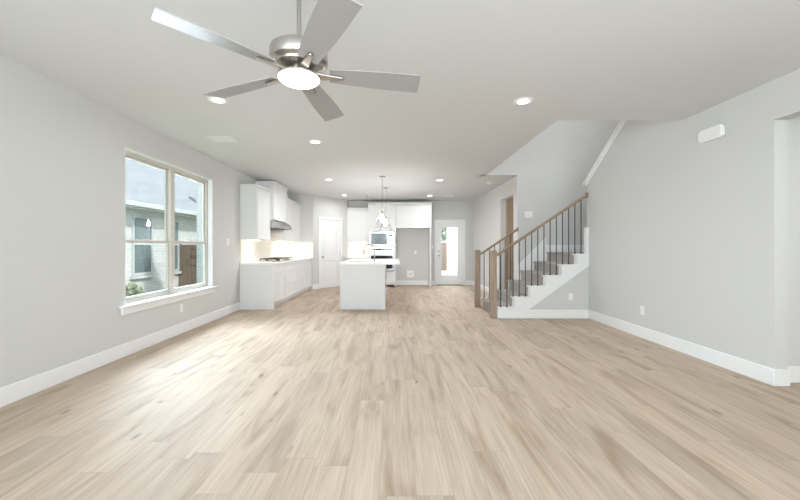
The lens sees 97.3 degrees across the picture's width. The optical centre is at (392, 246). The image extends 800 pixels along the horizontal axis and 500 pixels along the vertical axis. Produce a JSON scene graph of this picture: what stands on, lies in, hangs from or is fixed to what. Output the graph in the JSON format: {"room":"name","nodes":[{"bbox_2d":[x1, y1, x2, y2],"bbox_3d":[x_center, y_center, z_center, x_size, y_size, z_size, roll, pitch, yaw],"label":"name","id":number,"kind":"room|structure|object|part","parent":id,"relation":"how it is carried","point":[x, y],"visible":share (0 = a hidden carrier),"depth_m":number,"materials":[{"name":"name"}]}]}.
{"room":"living room","nodes":[
{"label":"living room","id":0,"kind":"room"},
{"bbox_2d":[0,54,287,387],"bbox_3d":[-3.075,-0.125,4.750,0.150,2.700,13.400,0,0,0],"label":"wall","id":1,"kind":"structure","parent":0,"point":[62,150],"depth_m":3.25,"materials":[{"name":"grey paint"}]},
{"bbox_2d":[0,302,239,407],"bbox_3d":[-2.993,1.150,2.547,0.014,0.150,8.695,0,0,0],"label":"baseboard","id":2,"kind":"structure","parent":1,"relation":"attached to","point":[11,393],"depth_m":3.52,"materials":[{"name":"white paint"}]},
{"bbox_2d":[119,147,217,314],"bbox_3d":[-3.040,-0.182,4.897,0.190,1.875,2.095,0,0,0],"label":"window","id":3,"kind":"structure","parent":1,"relation":"in","point":[140,302],"depth_m":4.87,"materials":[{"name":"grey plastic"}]},
{"bbox_3d":[-3.119,-0.562,4.419,0.022,1.025,0.868,0,0,0],"label":"sash","id":4,"kind":"part","parent":3,"relation":"part of","materials":[{"name":"grey plastic"}]},
{"bbox_3d":[-3.093,0.263,4.419,0.022,0.705,0.868,0,0,0],"label":"sash","id":5,"kind":"part","parent":3,"relation":"part of","materials":[{"name":"grey plastic"}]},
{"bbox_3d":[-3.010,0.664,4.897,0.130,0.028,2.095,0,0,0],"label":"sill","id":6,"kind":"part","parent":3,"relation":"part of","materials":[{"name":"white paint"}]},
{"bbox_3d":[-3.119,-0.562,5.376,0.022,1.025,0.868,0,0,0],"label":"sash","id":7,"kind":"part","parent":3,"relation":"part of","materials":[{"name":"grey plastic"}]},
{"bbox_3d":[-3.093,0.263,5.376,0.022,0.705,0.868,0,0,0],"label":"sash","id":8,"kind":"part","parent":3,"relation":"part of","materials":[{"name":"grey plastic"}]},
{"bbox_2d":[240,184,270,239],"bbox_3d":[-2.825,-0.690,7.279,0.343,1.090,0.759,0,0,0],"label":"upper cabinet","id":9,"kind":"object","parent":1,"relation":"attached to","point":[254,198],"visible":0.99,"depth_m":6.90,"materials":[{"name":"white paint"}]},
{"bbox_3d":[-2.825,-1.210,7.279,0.343,0.050,0.759,0,0,0],"label":"crown","id":10,"kind":"part","parent":9,"relation":"part of","materials":[{"name":"white paint"}]},
{"bbox_3d":[-2.676,-0.663,7.290,0.020,1.027,0.731,0,0,0],"label":"door","id":11,"kind":"part","parent":9,"relation":"part of","materials":[{"name":"white paint"}]},
{"bbox_2d":[240,230,288,262],"bbox_3d":[-2.995,-0.139,8.499,0.010,0.900,3.198,0,0,0],"label":"backsplash","id":12,"kind":"structure","parent":1,"relation":"attached to","point":[250,251],"depth_m":8.00,"materials":[{"name":"beige tile"}]},
{"bbox_2d":[255,181,287,222],"bbox_3d":[-2.788,-1.015,8.145,0.418,0.850,0.970,0,0,0],"label":"upper cabinet","id":13,"kind":"object","parent":1,"relation":"attached to","point":[278,195],"visible":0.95,"depth_m":7.93,"materials":[{"name":"white paint"}]},
{"bbox_3d":[-2.788,-1.417,8.145,0.418,0.045,0.970,0,0,0],"label":"crown","id":14,"kind":"part","parent":13,"relation":"part of","materials":[{"name":"white paint"}]},
{"bbox_3d":[-2.601,-0.991,8.145,0.020,0.792,0.961,0,0,0],"label":"door","id":15,"kind":"part","parent":13,"relation":"part of","materials":[{"name":"white paint"}]},
{"bbox_2d":[270,220,291,229],"bbox_3d":[-2.724,-0.500,8.145,0.526,0.174,0.920,0,0,0],"label":"range hood","id":16,"kind":"object","parent":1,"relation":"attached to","point":[274,225],"visible":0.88,"depth_m":7.86,"materials":[{"name":"silver metal"}]},
{"bbox_2d":[271,198,299,241],"bbox_3d":[-2.825,-0.690,9.364,0.343,1.090,1.467,0,0,0],"label":"upper cabinet","id":17,"kind":"object","parent":1,"relation":"attached to","point":[293,208],"visible":0.69,"depth_m":9.28,"materials":[{"name":"white paint"}]},
{"bbox_3d":[-2.676,-0.663,8.997,0.020,1.027,0.725,0,0,0],"label":"door","id":18,"kind":"part","parent":17,"relation":"part of","materials":[{"name":"white paint"}]},
{"bbox_3d":[-2.825,-1.210,9.364,0.343,0.050,1.467,0,0,0],"label":"crown","id":19,"kind":"part","parent":17,"relation":"part of","materials":[{"name":"white paint"}]},
{"bbox_3d":[-2.676,-0.663,9.731,0.020,1.027,0.725,0,0,0],"label":"door","id":20,"kind":"part","parent":17,"relation":"part of","materials":[{"name":"white paint"}]},
{"bbox_2d":[197,182,202,283],"bbox_3d":[-4.085,-0.180,9.125,1.869,3.090,0.250,0,0,0],"label":"wall","id":21,"kind":"structure","parent":0,"point":[199,185],"depth_m":9.00,"materials":[{"name":"grey brick"}]},
{"bbox_2d":[288,196,312,289],"bbox_3d":[-2.643,-0.125,10.155,0.713,2.700,0.110,0,0,0],"label":"wall","id":22,"kind":"structure","parent":0,"point":[306,202],"depth_m":10.10,"materials":[{"name":"grey paint"}]},
{"bbox_2d":[289,242,312,257],"bbox_3d":[-2.638,0.084,10.095,0.702,0.455,0.010,0,0,0],"label":"backsplash","id":23,"kind":"structure","parent":22,"relation":"attached to","point":[296,249],"depth_m":10.09,"materials":[{"name":"beige tile"}]},
{"bbox_2d":[313,196,346,283],"bbox_3d":[-1.898,-0.125,10.588,0.110,2.700,1.243,0,0,44],"label":"wall","id":24,"kind":"structure","parent":0,"point":[322,206],"depth_m":10.38,"materials":[{"name":"grey paint"}]},
{"bbox_2d":[321,220,339,287],"bbox_3d":[-1.861,0.207,10.537,0.105,2.011,0.705,0,0,44],"label":"door","id":25,"kind":"structure","parent":24,"relation":"in","point":[330,230],"depth_m":10.56,"materials":[{"name":"white paint"}]},
{"bbox_2d":[319,217,341,288],"bbox_3d":[-1.903,0.172,10.570,0.128,2.105,0.859,0,0,44],"label":"trim","id":26,"kind":"structure","parent":24,"relation":"attached to","point":[320,218],"depth_m":10.27,"materials":[{"name":"white paint"}]},
{"bbox_2d":[0,285,799,499],"bbox_3d":[1.225,1.285,4.725,8.750,0.120,13.350,0,0,0],"label":"floor","id":27,"kind":"structure","parent":0,"point":[428,395],"depth_m":2.53,"materials":[{"name":"brown wood"}]},
{"bbox_2d":[240,263,285,309],"bbox_3d":[-2.666,0.785,7.274,0.662,0.880,0.772,0,0,0],"label":"base cabinet","id":28,"kind":"object","parent":27,"relation":"on","point":[262,287],"visible":0.96,"depth_m":6.89,"materials":[{"name":"white paint"}]},
{"bbox_2d":[240,258,311,264],"bbox_3d":[-2.656,0.328,8.486,0.682,0.032,3.223,0,0,0],"label":"countertop","id":29,"kind":"structure","parent":28,"relation":"on","point":[296,259],"depth_m":7.10,"materials":[{"name":"white stone"}]},
{"bbox_2d":[260,257,294,260],"bbox_3d":[-2.645,0.281,8.115,0.510,0.063,1.030,0,0,0],"label":"gas cooktop","id":30,"kind":"object","parent":29,"relation":"in","point":[272,258],"visible":1,"depth_m":7.91,"materials":[{"name":"silver metal"}]},
{"bbox_3d":[-2.345,0.825,7.100,0.020,0.581,0.351,0,0,0],"label":"door","id":31,"kind":"part","parent":28,"relation":"part of","materials":[{"name":"white paint"}]},
{"bbox_3d":[-2.345,0.438,7.290,0.020,0.166,0.731,0,0,0],"label":"drawer","id":32,"kind":"part","parent":28,"relation":"part of","materials":[{"name":"white paint"}]},
{"bbox_3d":[-2.345,0.825,7.470,0.020,0.581,0.371,0,0,0],"label":"door","id":33,"kind":"part","parent":28,"relation":"part of","materials":[{"name":"white paint"}]},
{"bbox_2d":[282,261,297,302],"bbox_3d":[-2.666,0.785,8.146,0.662,0.880,0.969,0,0,0],"label":"base cabinet","id":34,"kind":"object","parent":27,"relation":"on","point":[291,271],"visible":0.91,"depth_m":8.14,"materials":[{"name":"white paint"}]},
{"bbox_3d":[-2.345,0.672,8.145,0.020,0.276,0.961,0,0,0],"label":"drawer","id":35,"kind":"part","parent":34,"relation":"part of","materials":[{"name":"white paint"}]},
{"bbox_3d":[-2.345,0.970,8.145,0.020,0.291,0.961,0,0,0],"label":"drawer","id":36,"kind":"part","parent":34,"relation":"part of","materials":[{"name":"white paint"}]},
{"bbox_3d":[-2.345,0.438,8.145,0.020,0.166,0.961,0,0,0],"label":"drawer","id":37,"kind":"part","parent":34,"relation":"part of","materials":[{"name":"white paint"}]},
{"bbox_2d":[295,259,311,296],"bbox_3d":[-2.666,0.785,9.364,0.662,0.880,1.467,0,0,0],"label":"base cabinet","id":38,"kind":"object","parent":27,"relation":"on","point":[304,268],"visible":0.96,"depth_m":9.30,"materials":[{"name":"white paint"}]},
{"bbox_3d":[-2.345,0.825,8.813,0.020,0.581,0.358,0,0,0],"label":"door","id":39,"kind":"part","parent":38,"relation":"part of","materials":[{"name":"white paint"}]},
{"bbox_3d":[-2.345,0.438,8.997,0.020,0.166,0.725,0,0,0],"label":"drawer","id":40,"kind":"part","parent":38,"relation":"part of","materials":[{"name":"white paint"}]},
{"bbox_3d":[-2.345,0.825,9.181,0.020,0.581,0.358,0,0,0],"label":"door","id":41,"kind":"part","parent":38,"relation":"part of","materials":[{"name":"white paint"}]},
{"bbox_3d":[-2.345,0.825,9.547,0.020,0.581,0.358,0,0,0],"label":"door","id":42,"kind":"part","parent":38,"relation":"part of","materials":[{"name":"white paint"}]},
{"bbox_3d":[-2.345,0.438,9.731,0.020,0.166,0.725,0,0,0],"label":"drawer","id":43,"kind":"part","parent":38,"relation":"part of","materials":[{"name":"white paint"}]},
{"bbox_3d":[-2.345,0.825,9.915,0.020,0.581,0.358,0,0,0],"label":"door","id":44,"kind":"part","parent":38,"relation":"part of","materials":[{"name":"white paint"}]},
{"bbox_2d":[340,265,386,309],"bbox_3d":[-0.595,0.785,8.097,0.887,0.880,2.406,0,0,0],"label":"kitchen island","id":45,"kind":"object","parent":27,"relation":"on","point":[361,286],"visible":0.9,"depth_m":6.90,"materials":[{"name":"white paint"}]},
{"bbox_2d":[339,259,399,264],"bbox_3d":[-0.463,0.328,8.106,1.199,0.032,2.468,0,0,0],"label":"island countertop","id":46,"kind":"structure","parent":45,"relation":"on","point":[351,261],"depth_m":7.08,"materials":[{"name":"white stone"}]},
{"bbox_2d":[363,244,374,260],"bbox_3d":[-0.522,0.118,7.838,0.281,0.387,0.131,0,0,0],"label":"faucet","id":47,"kind":"object","parent":46,"relation":"on","point":[366,244],"visible":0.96,"depth_m":7.79,"materials":[{"name":"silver metal"}]},
{"bbox_3d":[-0.247,0.785,6.960,0.192,0.880,0.132,0,0,0],"label":"corner post","id":48,"kind":"part","parent":45,"relation":"part of","materials":[{"name":"white paint"}]},
{"bbox_2d":[368,202,395,286],"bbox_3d":[-0.340,-0.068,11.017,0.856,2.585,0.562,0,0,0],"label":"tall cabinet","id":49,"kind":"object","parent":27,"relation":"on","point":[375,224],"visible":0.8,"depth_m":10.76,"materials":[{"name":"white paint"}]},
{"bbox_3d":[-0.554,-0.897,10.760,0.419,0.796,0.020,0,0,0],"label":"door","id":50,"kind":"part","parent":49,"relation":"part of","materials":[{"name":"white paint"}]},
{"bbox_2d":[369,246,393,270],"bbox_3d":[-0.340,0.364,10.957,0.762,0.765,0.586,0,0,0],"label":"wall oven","id":51,"kind":"object","parent":49,"relation":"in","point":[381,252],"visible":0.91,"depth_m":10.71,"materials":[{"name":"silver metal"}]},
{"bbox_3d":[-0.340,0.070,10.734,0.742,0.155,0.012,0,0,0],"label":"control panel","id":52,"kind":"part","parent":51,"relation":"part of","materials":[{"name":"silver metal"}]},
{"bbox_2d":[369,232,393,245],"bbox_3d":[-0.340,-0.260,10.969,0.762,0.426,0.563,0,0,0],"label":"microwave","id":53,"kind":"object","parent":49,"relation":"in","point":[375,238],"visible":0.87,"depth_m":10.72,"materials":[{"name":"silver metal"}]},
{"bbox_3d":[-0.075,-0.247,10.732,0.172,0.341,0.012,0,0,0],"label":"control panel","id":54,"kind":"part","parent":53,"relation":"part of","materials":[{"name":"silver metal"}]},
{"bbox_3d":[-0.340,-1.333,11.017,0.856,0.055,0.562,0,0,0],"label":"crown","id":55,"kind":"part","parent":49,"relation":"part of","materials":[{"name":"white paint"}]},
{"bbox_3d":[-0.126,-0.897,10.760,0.419,0.796,0.020,0,0,0],"label":"door","id":56,"kind":"part","parent":49,"relation":"part of","materials":[{"name":"white paint"}]},
{"bbox_3d":[-0.340,0.940,10.760,0.847,0.361,0.020,0,0,0],"label":"drawer","id":57,"kind":"part","parent":49,"relation":"part of","materials":[{"name":"white paint"}]},
{"bbox_2d":[396,202,431,286],"bbox_3d":[0.640,-0.068,11.017,1.096,2.585,0.562,0,0,0],"label":"tall cabinet","id":58,"kind":"object","parent":27,"relation":"on","point":[409,215],"visible":0.93,"depth_m":10.76,"materials":[{"name":"white paint"}]},
{"bbox_3d":[0.350,-0.938,10.760,0.508,0.716,0.020,0,0,0],"label":"door","id":59,"kind":"part","parent":58,"relation":"part of","materials":[{"name":"white paint"}]},
{"bbox_3d":[0.640,-1.333,11.017,1.096,0.055,0.562,0,0,0],"label":"crown","id":60,"kind":"part","parent":58,"relation":"part of","materials":[{"name":"white paint"}]},
{"bbox_3d":[0.868,-0.938,10.760,0.508,0.716,0.020,0,0,0],"label":"door","id":61,"kind":"part","parent":58,"relation":"part of","materials":[{"name":"white paint"}]},
{"bbox_3d":[1.151,-0.040,11.024,0.050,2.530,0.548,0,0,0],"label":"panel","id":62,"kind":"part","parent":58,"relation":"part of","materials":[{"name":"white paint"}]},
{"bbox_2d":[480,227,588,313],"bbox_3d":[3.187,0.445,6.623,2.857,1.560,1.210,0,0,0],"label":"staircase","id":63,"kind":"structure","parent":27,"relation":"on","point":[547,283],"depth_m":6.25,"materials":[{"name":"white paint"}]},
{"bbox_2d":[475,227,518,306],"bbox_3d":[2.107,0.411,7.175,0.882,1.628,0.112,0,0,0],"label":"stair railing","id":64,"kind":"object","parent":63,"relation":"on","point":[477,252],"visible":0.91,"depth_m":7.15,"materials":[{"name":"brown wood"}]},
{"bbox_3d":[1.722,0.641,7.175,0.112,1.168,0.112,0,0,0],"label":"newel post","id":65,"kind":"part","parent":64,"relation":"part of","materials":[{"name":"brown wood"}]},
{"bbox_3d":[2.150,-0.104,7.175,0.756,0.560,0.060,0,0,0],"label":"handrail","id":66,"kind":"part","parent":64,"relation":"part of","materials":[{"name":"brown wood"}]},
{"bbox_2d":[489,192,587,317],"bbox_3d":[2.515,0.143,6.085,1.678,2.163,0.112,0,0,0],"label":"stair railing","id":67,"kind":"object","parent":63,"relation":"on","point":[493,253],"visible":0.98,"depth_m":6.08,"materials":[{"name":"brown wood"}]},
{"bbox_3d":[1.732,0.641,6.085,0.112,1.168,0.112,0,0,0],"label":"newel post","id":68,"kind":"part","parent":67,"relation":"part of","materials":[{"name":"brown wood"}]},
{"bbox_3d":[2.558,-0.371,6.085,1.552,1.095,0.060,0,0,0],"label":"handrail","id":69,"kind":"part","parent":67,"relation":"part of","materials":[{"name":"brown wood"}]},
{"bbox_2d":[0,0,799,200],"bbox_3d":[1.225,-1.625,4.750,8.750,0.300,13.400,0,0,0],"label":"ceiling","id":70,"kind":"structure","parent":0,"point":[576,59],"depth_m":2.98,"materials":[{"name":"white paint"}]},
{"bbox_2d":[207,96,228,103],"bbox_3d":[-1.755,-1.471,3.530,0.192,0.008,0.192,0,0,0],"label":"recessed light","id":71,"kind":"object","parent":70,"relation":"in","point":[218,100],"visible":0.95,"depth_m":3.53,"materials":[{"name":"white paint"}]},
{"bbox_2d":[206,136,236,141],"bbox_3d":[-2.330,-1.472,4.800,0.300,0.007,0.260,0,0,0],"label":"ceiling vent","id":72,"kind":"object","parent":70,"relation":"in","point":[214,138],"visible":1,"depth_m":4.77,"materials":[{"name":"white metal"}]},
{"bbox_2d":[151,0,419,121],"bbox_3d":[-0.506,-1.183,1.962,1.322,0.585,1.308,0,0,0],"label":"ceiling fan","id":73,"kind":"object","parent":70,"relation":"hanging from","point":[300,61],"visible":1,"depth_m":1.82,"materials":[{"name":"silver metal"}]},
{"bbox_3d":[-0.804,-0.950,1.615,0.148,0.036,0.521,0,0,43],"label":"blade","id":74,"kind":"part","parent":73,"relation":"part of","materials":[{"name":"silver metal"}]},
{"bbox_3d":[-0.900,-0.950,2.106,0.521,0.036,0.148,0,0,25],"label":"blade","id":75,"kind":"part","parent":73,"relation":"part of","materials":[{"name":"grey wood"}]},
{"bbox_3d":[-0.462,-0.950,2.348,0.148,0.036,0.521,0,0,7],"label":"blade","id":76,"kind":"part","parent":73,"relation":"part of","materials":[{"name":"grey wood"}]},
{"bbox_3d":[-0.308,-0.950,1.554,0.148,0.036,0.521,0,0,-29],"label":"blade","id":77,"kind":"part","parent":73,"relation":"part of","materials":[{"name":"grey wood"}]},
{"bbox_3d":[-0.096,-0.950,2.007,0.521,0.036,0.148,0,0,-11],"label":"blade","id":78,"kind":"part","parent":73,"relation":"part of","materials":[{"name":"grey wood"}]},
{"bbox_2d":[308,140,321,143],"bbox_3d":[-1.090,-1.471,4.940,0.192,0.008,0.192,0,0,0],"label":"recessed light","id":79,"kind":"object","parent":70,"relation":"in","point":[309,141],"visible":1,"depth_m":4.91,"materials":[{"name":"white paint"}]},
{"bbox_2d":[379,176,384,221],"bbox_3d":[-0.222,-0.930,7.360,0.300,1.090,0.300,0,0,0],"label":"pendant light","id":80,"kind":"object","parent":70,"relation":"hanging from","point":[382,177],"visible":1,"depth_m":7.35,"materials":[{"name":"silver metal"}]},
{"bbox_3d":[-0.222,-1.114,7.360,0.011,0.678,0.010,0,0,0],"label":"rod","id":81,"kind":"part","parent":80,"relation":"part of","materials":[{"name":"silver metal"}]},
{"bbox_2d":[383,187,387,225],"bbox_3d":[-0.178,-0.930,8.730,0.300,1.090,0.300,0,0,0],"label":"pendant light","id":82,"kind":"object","parent":70,"relation":"hanging from","point":[385,223],"visible":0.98,"depth_m":8.71,"materials":[{"name":"silver metal"}]},
{"bbox_2d":[513,97,532,104],"bbox_3d":[1.318,-1.471,3.560,0.192,0.008,0.192,0,0,0],"label":"recessed light","id":83,"kind":"object","parent":70,"relation":"in","point":[525,100],"visible":1,"depth_m":3.55,"materials":[{"name":"white paint"}]},
{"bbox_2d":[348,201,471,284],"bbox_3d":[0.900,-0.125,11.375,7.800,2.700,0.150,0,0,0],"label":"wall","id":84,"kind":"structure","parent":0,"point":[408,241],"depth_m":11.30,"materials":[{"name":"grey paint"}]},
{"bbox_2d":[347,208,367,242],"bbox_3d":[-1.100,-0.680,11.127,0.656,1.090,0.343,0,0,0],"label":"upper cabinet","id":85,"kind":"object","parent":84,"relation":"attached to","point":[357,218],"visible":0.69,"depth_m":10.98,"materials":[{"name":"white paint"}]},
{"bbox_2d":[348,243,367,256],"bbox_3d":[-1.100,0.088,11.293,0.656,0.445,0.011,0,0,0],"label":"backsplash","id":86,"kind":"structure","parent":84,"relation":"attached to","point":[354,249],"depth_m":11.29,"materials":[{"name":"beige tile"}]},
{"bbox_2d":[407,271,413,276],"bbox_3d":[0.560,0.865,11.279,0.220,0.220,0.042,0,0,0],"label":"water supply box","id":87,"kind":"object","parent":84,"relation":"attached to","point":[409,273],"visible":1,"depth_m":11.30,"materials":[{"name":"white plastic"}]},
{"bbox_2d":[396,281,427,284],"bbox_3d":[0.608,1.150,11.293,1.015,0.150,0.014,0,0,0],"label":"baseboard","id":88,"kind":"structure","parent":84,"relation":"attached to","point":[397,282],"depth_m":11.29,"materials":[{"name":"white paint"}]},
{"bbox_2d":[437,222,462,284],"bbox_3d":[1.825,0.216,11.349,0.840,2.018,0.202,0,0,0],"label":"door","id":89,"kind":"structure","parent":84,"relation":"in","point":[441,279],"depth_m":11.32,"materials":[{"name":"white paint"}]},
{"bbox_2d":[435,220,464,284],"bbox_3d":[1.825,0.175,11.366,0.980,2.100,0.168,0,0,0],"label":"trim","id":90,"kind":"structure","parent":84,"relation":"attached to","point":[436,221],"depth_m":11.28,"materials":[{"name":"white paint"}]},
{"bbox_2d":[432,281,471,284],"bbox_3d":[1.863,1.150,11.293,1.346,0.150,0.014,0,0,0],"label":"baseboard","id":91,"kind":"structure","parent":84,"relation":"attached to","point":[467,282],"depth_m":11.29,"materials":[{"name":"white paint"}]},
{"bbox_2d":[447,228,456,274],"bbox_3d":[3.475,-0.260,12.700,3.050,3.030,0.200,0,0,0],"label":"wall","id":92,"kind":"structure","parent":0,"point":[451,232],"depth_m":12.60,"materials":[{"name":"white paint"}]},
{"bbox_2d":[472,175,522,288],"bbox_3d":[2.610,-0.125,9.255,0.120,2.700,4.090,0,0,0],"label":"wall","id":93,"kind":"structure","parent":0,"point":[488,210],"depth_m":8.67,"materials":[{"name":"grey paint"}]},
{"bbox_2d":[472,281,488,292],"bbox_3d":[2.543,1.150,9.248,0.014,0.150,4.076,0,0,0],"label":"baseboard","id":94,"kind":"structure","parent":93,"relation":"attached to","point":[473,282],"depth_m":9.97,"materials":[{"name":"white paint"}]},
{"bbox_2d":[506,197,512,288],"bbox_3d":[3.041,0.010,8.284,0.738,2.410,0.112,0,0,0],"label":"door","id":95,"kind":"structure","parent":93,"relation":"in","point":[509,202],"depth_m":8.30,"materials":[{"name":"beige wood"}]},
{"bbox_2d":[505,200,505,235],"bbox_3d":[3.710,-0.125,8.505,2.080,2.700,2.390,0,0,0],"label":"wall","id":96,"kind":"structure","parent":0,"point":[505,200],"depth_m":9.60,"materials":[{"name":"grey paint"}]},
{"bbox_2d":[480,120,618,258],"bbox_3d":[3.270,-1.425,7.270,2.960,5.300,0.120,0,0,0],"label":"wall","id":97,"kind":"structure","parent":0,"point":[554,166],"depth_m":7.21,"materials":[{"name":"grey paint"}]},
{"bbox_2d":[524,211,532,217],"bbox_3d":[2.775,-0.665,7.204,0.165,0.125,0.010,0,0,0],"label":"light switch","id":98,"kind":"object","parent":97,"relation":"attached to","point":[527,214],"visible":1,"depth_m":7.20,"materials":[{"name":"white plastic"}]},
{"bbox_2d":[529,266,588,309],"bbox_3d":[2.601,0.772,6.053,1.516,0.905,0.027,0,0,0],"label":"wall","id":99,"kind":"structure","parent":0,"point":[578,285],"depth_m":6.04,"materials":[{"name":"grey paint"}]},
{"bbox_2d":[497,310,587,317],"bbox_3d":[2.568,1.150,6.033,1.556,0.150,0.014,0,0,0],"label":"baseboard","id":100,"kind":"structure","parent":99,"relation":"attached to","point":[500,313],"depth_m":6.03,"materials":[{"name":"white paint"}]},
{"bbox_2d":[568,293,572,299],"bbox_3d":[3.046,0.853,6.035,0.072,0.115,0.009,0,0,0],"label":"wall outlet","id":101,"kind":"object","parent":99,"relation":"attached to","point":[570,295],"visible":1,"depth_m":6.03,"materials":[{"name":"white plastic"}]},
{"bbox_2d":[587,69,799,368],"bbox_3d":[3.420,-0.672,2.150,0.120,3.795,7.900,0,0,0],"label":"wall","id":102,"kind":"structure","parent":0,"point":[689,232],"depth_m":3.81,"materials":[{"name":"grey paint"}]},
{"bbox_2d":[582,120,626,185],"bbox_3d":[3.420,-1.823,5.150,0.190,1.538,2.080,0,0,0],"label":"trim","id":103,"kind":"structure","parent":102,"relation":"attached to","point":[620,125],"depth_m":5.55,"materials":[{"name":"white paint"}]},
{"bbox_2d":[640,306,643,314],"bbox_3d":[3.355,0.855,4.740,0.009,0.115,0.072,0,0,0],"label":"wall outlet","id":104,"kind":"object","parent":102,"relation":"attached to","point":[641,307],"visible":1,"depth_m":4.74,"materials":[{"name":"white plastic"}]},
{"bbox_2d":[588,310,789,385],"bbox_3d":[3.420,1.150,2.120,0.148,0.150,7.840,0,0,0],"label":"baseboard","id":105,"kind":"structure","parent":102,"relation":"attached to","point":[774,377],"depth_m":3.77,"materials":[{"name":"white paint"}]},
{"bbox_2d":[698,124,724,142],"bbox_3d":[3.337,-1.185,3.692,0.044,0.135,0.275,0,0,0],"label":"door chime","id":106,"kind":"object","parent":102,"relation":"attached to","point":[717,131],"visible":1,"depth_m":3.66,"materials":[{"name":"white plastic"}]},
{"bbox_2d":[788,116,799,365],"bbox_3d":[4.540,-0.125,3.243,2.120,2.700,0.115,0,0,0],"label":"wall","id":107,"kind":"structure","parent":0,"point":[794,123],"depth_m":3.19,"materials":[{"name":"grey paint"}]},
{"bbox_2d":[788,366,799,382],"bbox_3d":[4.497,1.150,3.178,2.006,0.150,0.014,0,0,0],"label":"baseboard","id":108,"kind":"structure","parent":107,"relation":"attached to","point":[794,370],"depth_m":3.17,"materials":[{"name":"white paint"}]},
{"label":"outside","id":109,"kind":"structure","parent":0,"visible":0},
{"bbox_3d":[0.000,1.470,15.000,80.000,0.210,90.000,0,0,0],"label":"ground","id":110,"kind":"structure","parent":109,"visible":0},
{"bbox_2d":[125,282,144,296],"bbox_3d":[-6.498,1.119,8.770,0.585,0.491,0.629,0,0,-34],"label":"shrub","id":111,"kind":"object","parent":110,"relation":"on","point":[132,289],"visible":0.7,"depth_m":8.70,"materials":[{"name":"green plant"}]},
{"bbox_2d":[125,158,196,293],"bbox_3d":[-11.950,-1.810,8.025,11.100,6.350,22.050,0,0,0],"label":"house","id":112,"kind":"structure","parent":110,"relation":"on","point":[145,263],"depth_m":10.37,"materials":[{"name":"grey brick"}]},
{"bbox_3d":[-6.900,0.815,9.740,0.100,0.080,0.920,0,0,0],"label":"window sill","id":113,"kind":"part","parent":112,"relation":"part of","materials":[{"name":"grey brick"}]},
{"bbox_3d":[-6.938,-0.045,9.740,0.015,1.500,0.680,0,0,0],"label":"pane","id":114,"kind":"part","parent":112,"relation":"part of","materials":[{"name":"grey"}]},
{"bbox_3d":[-6.938,-0.045,11.150,0.015,1.500,0.340,0,0,0],"label":"pane","id":115,"kind":"part","parent":112,"relation":"part of","materials":[{"name":"grey"}]},
{"bbox_2d":[178,244,196,286],"bbox_3d":[-6.344,0.605,11.409,1.208,1.520,0.122,0,0,0],"label":"gate","id":116,"kind":"object","parent":110,"relation":"on","point":[187,253],"visible":0.53,"depth_m":11.40,"materials":[{"name":"brown wood"}]},
{"bbox_3d":[-6.918,0.605,11.435,0.060,1.520,0.070,0,0,0],"label":"gate post","id":117,"kind":"part","parent":116,"relation":"part of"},
{"bbox_2d":[441,243,446,269],"bbox_3d":[2.247,0.545,19.060,10.493,1.640,0.120,0,0,0],"label":"fence","id":118,"kind":"object","parent":110,"relation":"on","point":[443,245],"visible":0.02,"depth_m":19.00,"materials":[{"name":"brown wood"}]},
{"bbox_2d":[441,270,446,274],"bbox_3d":[2.000,1.310,15.175,6.000,0.109,7.450,0,0,0],"label":"patio","id":119,"kind":"structure","parent":110,"relation":"on","point":[443,272],"depth_m":17.32,"materials":[{"name":"concrete"}]},
{"bbox_2d":[441,228,446,242],"bbox_3d":[2.586,-0.376,20.976,2.315,3.490,2.304,0,0,0],"label":"tree","id":120,"kind":"object","parent":110,"relation":"on","point":[443,235],"visible":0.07,"depth_m":20.60,"materials":[{"name":"green plant"}]}
]}

